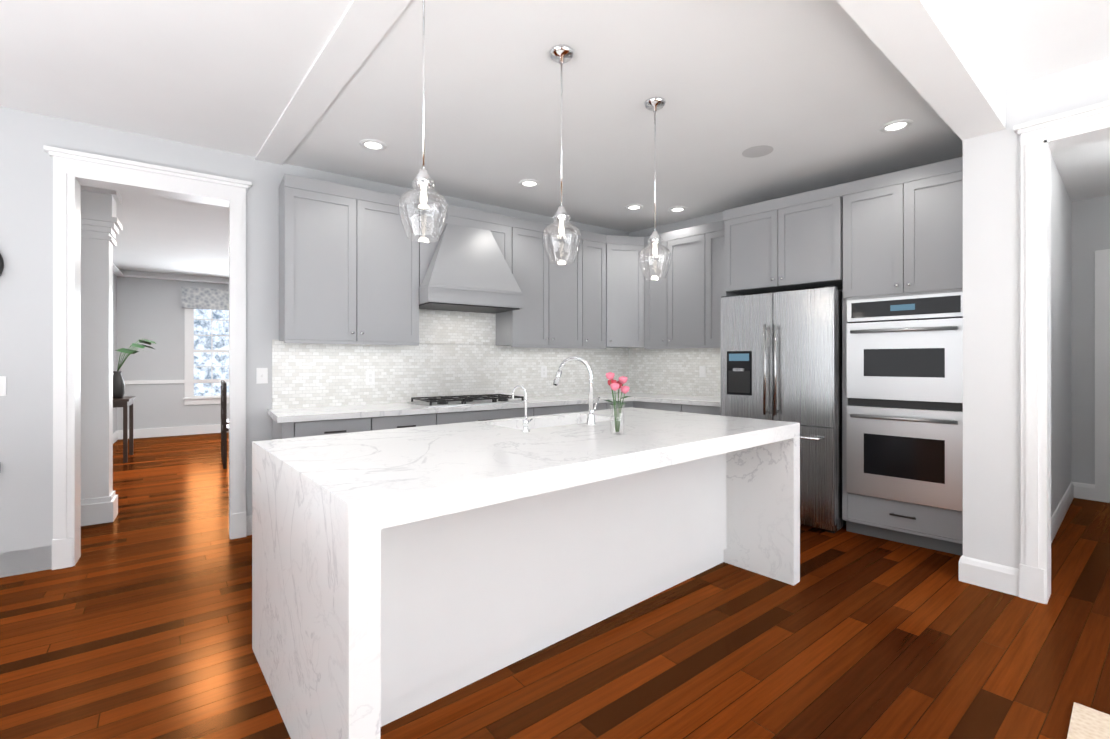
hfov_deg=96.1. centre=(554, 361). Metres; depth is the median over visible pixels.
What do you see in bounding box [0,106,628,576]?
wall
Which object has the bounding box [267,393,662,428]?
countertop
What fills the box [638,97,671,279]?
pendant light
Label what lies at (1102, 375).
door frame
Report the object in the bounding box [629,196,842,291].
wall
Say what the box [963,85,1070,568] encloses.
wall column
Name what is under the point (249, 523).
baseboard
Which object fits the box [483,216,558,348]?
upper cabinet
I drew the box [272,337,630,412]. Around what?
backsplash
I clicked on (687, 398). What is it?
countertop
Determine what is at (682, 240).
upper cabinet
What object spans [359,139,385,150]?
recessed light
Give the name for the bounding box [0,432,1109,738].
floor
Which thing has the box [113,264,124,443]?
trim
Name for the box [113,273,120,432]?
wall
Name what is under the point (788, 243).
upper cabinet
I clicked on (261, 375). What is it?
switch plates
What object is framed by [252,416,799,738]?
kitchen island
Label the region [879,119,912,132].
recessed light
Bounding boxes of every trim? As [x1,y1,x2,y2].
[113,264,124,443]
[125,270,228,438]
[1013,100,1109,603]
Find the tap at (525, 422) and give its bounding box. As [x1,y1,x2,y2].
[512,385,532,432]
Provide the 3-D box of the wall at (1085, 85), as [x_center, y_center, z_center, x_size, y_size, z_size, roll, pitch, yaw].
[4.329,-0.115,0.722,0.150,2.780,5.360,0,0,-40]
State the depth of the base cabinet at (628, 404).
5.02 m
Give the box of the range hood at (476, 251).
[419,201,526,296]
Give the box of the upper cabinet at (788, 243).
[715,185,838,296]
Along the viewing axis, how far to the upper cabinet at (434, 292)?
4.07 m
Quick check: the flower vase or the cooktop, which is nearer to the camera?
the flower vase
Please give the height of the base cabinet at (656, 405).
0.880 m
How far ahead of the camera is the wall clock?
2.93 m
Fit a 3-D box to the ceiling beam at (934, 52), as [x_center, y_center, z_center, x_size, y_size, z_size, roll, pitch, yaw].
[-1.431,-1.395,-0.348,10.002,0.220,0.364,0,0,-40]
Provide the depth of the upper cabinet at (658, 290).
5.16 m
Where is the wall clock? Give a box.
[0,254,3,275]
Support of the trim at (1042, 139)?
attached to the wall at (1085, 85)
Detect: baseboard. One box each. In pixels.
[0,515,251,577]
[959,555,980,581]
[1051,482,1075,542]
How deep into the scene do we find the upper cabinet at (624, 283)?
5.25 m
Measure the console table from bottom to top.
0.800 m
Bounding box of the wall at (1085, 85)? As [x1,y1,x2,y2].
[1021,57,1109,123]
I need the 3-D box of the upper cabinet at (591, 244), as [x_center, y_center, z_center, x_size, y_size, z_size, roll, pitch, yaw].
[0.287,-0.735,5.258,0.438,1.163,0.465,0,0,-40]
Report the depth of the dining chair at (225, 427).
5.94 m
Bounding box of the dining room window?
[181,287,228,404]
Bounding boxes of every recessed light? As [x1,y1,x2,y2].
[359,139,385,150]
[519,179,539,186]
[625,204,642,209]
[669,206,686,211]
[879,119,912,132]
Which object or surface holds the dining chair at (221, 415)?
on the floor
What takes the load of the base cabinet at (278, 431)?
on the floor
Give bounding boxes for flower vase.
[604,372,630,434]
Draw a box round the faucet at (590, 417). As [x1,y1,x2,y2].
[553,356,599,424]
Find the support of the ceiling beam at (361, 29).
attached to the ceiling
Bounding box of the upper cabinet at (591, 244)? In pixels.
[579,230,602,348]
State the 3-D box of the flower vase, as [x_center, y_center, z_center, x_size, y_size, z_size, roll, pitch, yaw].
[0.304,0.203,2.444,0.137,0.302,0.130,0,0,-40]
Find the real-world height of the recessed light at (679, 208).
0.010 m
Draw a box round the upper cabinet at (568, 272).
[559,227,578,348]
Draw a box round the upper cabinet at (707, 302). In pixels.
[695,222,722,348]
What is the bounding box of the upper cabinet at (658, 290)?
[647,231,670,348]
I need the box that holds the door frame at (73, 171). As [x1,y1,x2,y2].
[43,145,251,569]
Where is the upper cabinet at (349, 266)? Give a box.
[279,174,430,344]
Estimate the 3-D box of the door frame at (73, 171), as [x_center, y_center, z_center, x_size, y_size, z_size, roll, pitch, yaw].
[-2.709,-0.014,3.410,1.076,2.580,0.222,0,0,-35]
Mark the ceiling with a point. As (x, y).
(816, 94)
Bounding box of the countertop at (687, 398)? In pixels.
[639,393,720,404]
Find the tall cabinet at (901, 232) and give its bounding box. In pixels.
[831,157,962,555]
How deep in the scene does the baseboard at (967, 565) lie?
2.88 m
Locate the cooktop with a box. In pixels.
[407,394,527,407]
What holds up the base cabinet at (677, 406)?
on the floor
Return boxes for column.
[81,185,121,525]
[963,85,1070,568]
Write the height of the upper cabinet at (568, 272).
1.163 m
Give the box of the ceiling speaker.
[742,145,772,157]
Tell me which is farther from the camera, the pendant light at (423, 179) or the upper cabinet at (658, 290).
the upper cabinet at (658, 290)
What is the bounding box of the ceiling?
[0,0,1109,277]
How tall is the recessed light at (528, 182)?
0.010 m
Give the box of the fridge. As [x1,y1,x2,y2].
[721,286,845,532]
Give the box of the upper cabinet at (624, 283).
[603,235,646,348]
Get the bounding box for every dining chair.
[221,380,228,454]
[222,382,228,468]
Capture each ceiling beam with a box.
[255,0,410,164]
[836,0,1005,140]
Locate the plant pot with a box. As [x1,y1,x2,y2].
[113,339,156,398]
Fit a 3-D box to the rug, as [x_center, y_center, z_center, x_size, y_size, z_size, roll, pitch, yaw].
[1.999,1.268,-0.123,2.450,0.012,3.100,0,0,-40]
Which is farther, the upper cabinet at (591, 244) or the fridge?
the upper cabinet at (591, 244)
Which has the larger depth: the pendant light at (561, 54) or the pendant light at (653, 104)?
the pendant light at (653, 104)
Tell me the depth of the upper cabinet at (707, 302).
4.78 m
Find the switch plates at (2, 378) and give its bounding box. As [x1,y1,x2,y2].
[0,376,5,395]
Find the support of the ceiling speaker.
in the ceiling
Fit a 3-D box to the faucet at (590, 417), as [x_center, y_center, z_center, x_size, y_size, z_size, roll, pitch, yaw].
[0.140,0.163,2.891,0.184,0.386,0.268,0,0,-40]
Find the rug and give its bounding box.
[1067,702,1109,738]
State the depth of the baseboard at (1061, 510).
4.00 m
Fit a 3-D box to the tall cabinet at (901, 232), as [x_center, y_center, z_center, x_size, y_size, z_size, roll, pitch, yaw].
[2.604,-0.021,3.642,0.692,2.592,0.801,0,0,-40]
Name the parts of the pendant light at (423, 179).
lamp shade, bulb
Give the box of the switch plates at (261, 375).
[256,368,267,383]
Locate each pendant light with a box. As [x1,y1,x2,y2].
[398,0,448,241]
[542,45,580,263]
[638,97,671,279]
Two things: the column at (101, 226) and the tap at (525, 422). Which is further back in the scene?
the column at (101, 226)
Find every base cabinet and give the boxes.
[272,405,617,439]
[619,401,630,407]
[639,401,670,410]
[671,401,720,415]
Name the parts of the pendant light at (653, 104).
lamp shade, bulb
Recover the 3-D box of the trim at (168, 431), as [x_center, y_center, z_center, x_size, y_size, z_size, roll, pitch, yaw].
[-5.365,-0.113,9.358,4.069,2.780,0.502,0,0,-40]
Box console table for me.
[113,396,135,462]
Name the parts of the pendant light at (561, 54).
lamp shade, bulb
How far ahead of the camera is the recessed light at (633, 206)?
4.84 m
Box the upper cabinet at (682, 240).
[671,226,694,348]
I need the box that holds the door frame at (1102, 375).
[1095,249,1109,502]
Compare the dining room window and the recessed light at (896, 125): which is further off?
the dining room window

